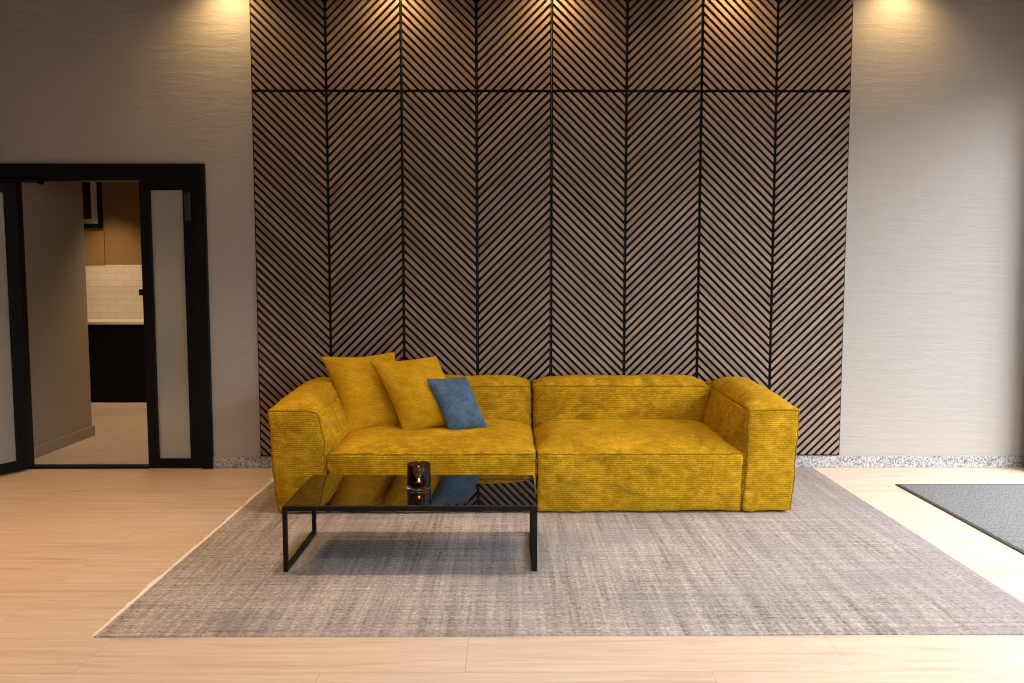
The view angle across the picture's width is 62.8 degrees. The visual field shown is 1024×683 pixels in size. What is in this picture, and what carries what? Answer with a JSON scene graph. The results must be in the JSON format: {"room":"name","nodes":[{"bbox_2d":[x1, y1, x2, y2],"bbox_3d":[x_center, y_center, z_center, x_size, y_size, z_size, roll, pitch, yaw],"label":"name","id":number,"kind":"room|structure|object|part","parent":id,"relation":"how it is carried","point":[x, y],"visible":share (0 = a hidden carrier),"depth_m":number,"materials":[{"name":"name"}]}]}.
{"room":"lobby","nodes":[
{"label":"lobby","id":0,"kind":"room"},
{"bbox_2d":[22,182,91,446],"bbox_3d":[-4.909,-0.519,6.710,2.428,2.800,1.130,0,5,0],"label":"wall","id":1,"kind":"structure","parent":0,"point":[53,220],"depth_m":6.80,"materials":[{"name":"beige paint"}]},
{"bbox_2d":[34,425,94,458],"bbox_3d":[-4.000,0.830,6.830,0.645,0.090,1.145,0,5,0],"label":"baseboard","id":2,"kind":"structure","parent":1,"relation":"attached to","point":[40,450],"depth_m":6.88,"materials":[{"name":"beige paint"}]},
{"bbox_2d":[84,182,141,264],"bbox_3d":[-4.088,-0.771,9.860,4.100,2.800,0.118,0,5,0],"label":"wall","id":3,"kind":"structure","parent":0,"point":[118,242],"depth_m":9.77,"materials":[{"name":"brown paint"}]},
{"bbox_2d":[82,182,102,227],"bbox_3d":[-5.006,-1.670,9.709,0.506,0.704,0.030,0,5,0],"label":"picture frame","id":4,"kind":"object","parent":3,"relation":"attached to","point":[91,191],"visible":0.24,"depth_m":9.71,"materials":[{"name":"black wood"}]},
{"bbox_2d":[82,182,91,218],"bbox_3d":[-5.006,-1.670,9.711,0.256,0.496,0.002,0,5,0],"label":"print","id":5,"kind":"object","parent":4,"relation":"attached to","point":[86,186],"depth_m":9.71},
{"bbox_2d":[85,265,143,318],"bbox_3d":[-4.088,-0.582,9.828,4.100,0.627,0.012,0,5,0],"label":"backsplash","id":6,"kind":"structure","parent":3,"relation":"attached to","point":[112,291],"depth_m":9.82,"materials":[{"name":"tile"}]},
{"bbox_2d":[0,0,1023,456],"bbox_3d":[-0.805,-0.852,6.077,9.630,3.560,0.120,0,5,0],"label":"wall","id":7,"kind":"structure","parent":0,"point":[933,351],"depth_m":5.99,"materials":[{"name":"paint"}]},
{"bbox_2d":[0,163,213,474],"bbox_3d":[-3.183,-0.159,5.952,1.961,2.200,0.726,-2,5,-25],"label":"door frame","id":8,"kind":"structure","parent":7,"relation":"in","point":[172,196],"depth_m":6.03,"materials":[{"name":"black wood"}]},
{"bbox_3d":[-3.720,-0.068,5.634,0.012,1.910,0.700,2,5,28],"label":"glass pane","id":9,"kind":"part","parent":8,"relation":"part of","materials":[{"name":"white"}]},
{"bbox_3d":[-3.451,-1.126,5.904,0.279,0.033,0.028,-2,5,-20],"label":"closer arm","id":10,"kind":"part","parent":8,"relation":"part of","materials":[{"name":"black metal"}]},
{"bbox_3d":[-2.468,-0.112,6.085,0.243,1.955,0.008,0,5,0],"label":"glass pane","id":11,"kind":"part","parent":8,"relation":"part of","materials":[{"name":"white"}]},
{"bbox_2d":[249,0,326,90],"bbox_3d":[-1.575,-2.193,5.891,0.527,0.849,0.028,0,5,0],"label":"panel","id":12,"kind":"object","parent":7,"relation":"attached to","point":[288,37],"visible":1,"depth_m":5.89,"materials":[{"name":"brown wood"}]},
{"bbox_2d":[252,91,330,455],"bbox_3d":[-1.575,-0.465,6.029,0.527,2.612,0.028,0,5,0],"label":"panel","id":13,"kind":"object","parent":7,"relation":"attached to","point":[290,137],"visible":0.77,"depth_m":6.00,"materials":[{"name":"brown wood"}]},
{"bbox_2d":[325,0,401,90],"bbox_3d":[-1.045,-2.194,5.894,0.527,0.849,0.028,0,5,0],"label":"panel","id":14,"kind":"object","parent":7,"relation":"attached to","point":[363,37],"visible":1,"depth_m":5.89,"materials":[{"name":"brown wood"}]},
{"bbox_2d":[327,91,404,360],"bbox_3d":[-1.044,-0.465,6.032,0.527,2.612,0.028,0,5,0],"label":"panel","id":15,"kind":"object","parent":7,"relation":"attached to","point":[364,128],"visible":0.67,"depth_m":5.99,"materials":[{"name":"brown wood"}]},
{"bbox_2d":[401,0,475,90],"bbox_3d":[-0.515,-2.194,5.896,0.527,0.849,0.028,0,5,0],"label":"panel","id":16,"kind":"object","parent":7,"relation":"attached to","point":[438,37],"visible":1,"depth_m":5.90,"materials":[{"name":"brown wood"}]},
{"bbox_2d":[402,91,477,375],"bbox_3d":[-0.514,-0.466,6.035,0.527,2.612,0.028,0,5,0],"label":"panel","id":17,"kind":"object","parent":7,"relation":"attached to","point":[439,128],"visible":0.74,"depth_m":6.00,"materials":[{"name":"brown wood"}]},
{"bbox_2d":[477,91,550,422],"bbox_3d":[0.015,-0.466,6.037,0.527,2.612,0.028,0,5,0],"label":"panel","id":18,"kind":"object","parent":7,"relation":"attached to","point":[514,127],"visible":0.74,"depth_m":6.00,"materials":[{"name":"brown wood"}]},
{"bbox_2d":[476,0,551,90],"bbox_3d":[0.015,-2.195,5.899,0.527,0.849,0.028,0,5,0],"label":"panel","id":19,"kind":"object","parent":7,"relation":"attached to","point":[514,37],"visible":1,"depth_m":5.90,"materials":[{"name":"brown wood"}]},
{"bbox_2d":[551,91,625,375],"bbox_3d":[0.545,-0.467,6.040,0.527,2.612,0.028,0,5,0],"label":"panel","id":20,"kind":"object","parent":7,"relation":"attached to","point":[588,146],"visible":0.82,"depth_m":6.01,"materials":[{"name":"brown wood"}]},
{"bbox_2d":[552,0,626,90],"bbox_3d":[0.545,-2.195,5.902,0.527,0.849,0.028,0,5,0],"label":"panel","id":21,"kind":"object","parent":7,"relation":"attached to","point":[589,37],"visible":1,"depth_m":5.90,"materials":[{"name":"brown wood"}]},
{"bbox_2d":[213,455,1023,468],"bbox_3d":[0.864,0.884,6.155,6.095,0.085,0.016,0,5,0],"label":"baseboard","id":22,"kind":"structure","parent":7,"relation":"attached to","point":[999,460],"depth_m":6.16,"materials":[{"name":"stone"}]},
{"bbox_2d":[623,91,700,377],"bbox_3d":[1.075,-0.467,6.042,0.527,2.612,0.028,0,5,0],"label":"panel","id":23,"kind":"object","parent":7,"relation":"attached to","point":[662,179],"visible":0.72,"depth_m":6.01,"materials":[{"name":"brown wood"}]},
{"bbox_2d":[626,0,702,91],"bbox_3d":[1.075,-2.196,5.904,0.527,0.849,0.028,0,5,0],"label":"panel","id":24,"kind":"object","parent":7,"relation":"attached to","point":[664,37],"visible":1,"depth_m":5.91,"materials":[{"name":"brown wood"}]},
{"bbox_2d":[696,92,775,388],"bbox_3d":[1.605,-0.468,6.045,0.527,2.612,0.028,0,5,0],"label":"panel","id":25,"kind":"object","parent":7,"relation":"attached to","point":[736,185],"visible":0.74,"depth_m":6.01,"materials":[{"name":"brown wood"}]},
{"bbox_2d":[701,0,777,91],"bbox_3d":[1.605,-2.196,5.907,0.527,0.849,0.028,0,5,0],"label":"panel","id":26,"kind":"object","parent":7,"relation":"attached to","point":[739,37],"visible":1,"depth_m":5.91,"materials":[{"name":"brown wood"}]},
{"bbox_2d":[769,92,849,454],"bbox_3d":[2.135,-0.468,6.048,0.527,2.612,0.028,0,5,0],"label":"panel","id":27,"kind":"object","parent":7,"relation":"attached to","point":[811,149],"visible":0.94,"depth_m":6.03,"materials":[{"name":"brown wood"}]},
{"bbox_2d":[776,0,852,91],"bbox_3d":[2.135,-2.196,5.910,0.527,0.849,0.028,0,5,0],"label":"panel","id":28,"kind":"object","parent":7,"relation":"attached to","point":[814,37],"visible":1,"depth_m":5.91,"materials":[{"name":"brown wood"}]},
{"bbox_2d":[0,402,1023,682],"bbox_3d":[-0.791,1.188,3.521,9.630,0.100,13.300,0,5,0],"label":"floor","id":29,"kind":"structure","parent":0,"point":[77,546],"depth_m":3.28,"materials":[{"name":"brown wood"}]},
{"bbox_2d":[88,324,143,401],"bbox_3d":[-4.386,0.221,9.570,0.598,0.868,0.612,0,5,0],"label":"base cabinet","id":30,"kind":"object","parent":29,"relation":"on","point":[115,350],"visible":0.55,"depth_m":9.26,"materials":[{"name":"black laminate"}]},
{"bbox_2d":[92,467,1023,637],"bbox_3d":[0.267,1.038,4.715,3.871,0.006,2.867,0,5,0],"label":"rug","id":31,"kind":"object","parent":29,"relation":"on","point":[831,563],"visible":0.79,"depth_m":3.86,"materials":[{"name":"grey fabric"}]},
{"bbox_2d":[282,475,536,571],"bbox_3d":[-0.484,0.910,4.275,1.205,0.320,0.606,0,5,0],"label":"coffee table","id":32,"kind":"object","parent":31,"relation":"on","point":[319,492],"visible":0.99,"depth_m":4.18,"materials":[{"name":"black glass"}]},
{"bbox_3d":[-1.075,0.937,3.980,0.020,0.273,0.020,0,5,0],"label":"leg","id":33,"kind":"part","parent":32,"relation":"part of","materials":[{"name":"black metal"}]},
{"bbox_3d":[-1.078,0.890,4.564,0.020,0.273,0.020,0,5,0],"label":"leg","id":34,"kind":"part","parent":32,"relation":"part of","materials":[{"name":"black metal"}]},
{"bbox_3d":[-0.484,0.767,4.263,1.205,0.020,0.606,0,5,0],"label":"frame","id":35,"kind":"part","parent":32,"relation":"part of","materials":[{"name":"black metal"}]},
{"bbox_2d":[407,461,430,490],"bbox_3d":[-0.474,0.685,4.275,0.121,0.127,0.121,0,5,0],"label":"candle holder","id":36,"kind":"object","parent":32,"relation":"on","point":[418,472],"visible":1,"depth_m":4.23,"materials":[{"name":"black glass"}]},
{"bbox_3d":[0.107,0.889,4.570,0.020,0.273,0.020,0,5,0],"label":"leg","id":37,"kind":"part","parent":32,"relation":"part of","materials":[{"name":"black metal"}]},
{"bbox_3d":[0.110,0.936,3.986,0.020,0.273,0.020,0,5,0],"label":"leg","id":38,"kind":"part","parent":32,"relation":"part of","materials":[{"name":"black metal"}]},
{"bbox_2d":[267,374,799,512],"bbox_3d":[0.127,0.617,5.500,3.152,0.708,1.192,0,5,0],"label":"sofa","id":39,"kind":"object","parent":31,"relation":"on","point":[645,442],"visible":0.82,"depth_m":4.97,"materials":[{"name":"yellow fabric"}]},
{"bbox_3d":[-1.246,0.617,5.492,0.404,0.702,1.173,0,5,0],"label":"armrest","id":40,"kind":"part","parent":39,"relation":"part of","materials":[{"name":"yellow fabric"}]},
{"bbox_2d":[321,352,399,430],"bbox_3d":[-0.971,0.331,5.553,0.542,0.497,0.298,-2,5,-19],"label":"cushion","id":41,"kind":"object","parent":39,"relation":"on","point":[364,399],"visible":0.72,"depth_m":5.48,"materials":[{"name":"yellow fabric"}]},
{"bbox_2d":[370,356,446,429],"bbox_3d":[-0.597,0.344,5.470,0.612,0.471,0.302,-2,5,-18],"label":"cushion","id":42,"kind":"object","parent":39,"relation":"on","point":[408,389],"visible":0.69,"depth_m":5.39,"materials":[{"name":"yellow fabric"}]},
{"bbox_3d":[-0.478,0.754,5.483,1.253,0.430,1.139,0,5,0],"label":"seat","id":43,"kind":"part","parent":39,"relation":"part of","materials":[{"name":"yellow fabric"}]},
{"bbox_2d":[427,377,486,429],"bbox_3d":[-0.352,0.401,5.378,0.354,0.323,0.203,-2,5,-18],"label":"cushion","id":44,"kind":"object","parent":39,"relation":"on","point":[455,398],"visible":1,"depth_m":5.34,"materials":[{"name":"blue fabric"}]},
{"bbox_3d":[-0.477,0.495,5.904,1.230,0.520,0.351,0,5,0],"label":"backrest","id":45,"kind":"part","parent":39,"relation":"part of","materials":[{"name":"yellow fabric"}]},
{"bbox_3d":[0.748,0.494,5.909,1.218,0.519,0.352,0,5,0],"label":"backrest","id":46,"kind":"part","parent":39,"relation":"part of","materials":[{"name":"yellow fabric"}]},
{"bbox_3d":[0.755,0.753,5.492,1.239,0.430,1.135,0,5,0],"label":"seat","id":47,"kind":"part","parent":39,"relation":"part of","materials":[{"name":"yellow fabric"}]},
{"bbox_3d":[1.499,0.614,5.506,0.406,0.704,1.170,0,5,0],"label":"armrest","id":48,"kind":"part","parent":39,"relation":"part of","materials":[{"name":"yellow fabric"}]},
{"bbox_2d":[895,484,1023,553],"bbox_3d":[3.141,1.028,4.806,1.113,0.008,1.693,0,5,0],"label":"door mat","id":49,"kind":"object","parent":29,"relation":"on","point":[996,510],"visible":1,"depth_m":5.14,"materials":[{"name":"grey fabric"}]},
{"bbox_3d":[-4.986,0.222,9.567,0.598,0.868,0.612,0,5,0],"label":"base cabinet","id":50,"kind":"object","parent":29,"relation":"on","visible":0},
{"bbox_2d":[88,319,143,323],"bbox_3d":[-4.386,-0.228,9.528,1.800,0.031,0.637,0,5,0],"label":"countertop","id":51,"kind":"structure","parent":50,"relation":"on","point":[90,321],"depth_m":9.24,"materials":[{"name":"white stone"}]}
]}

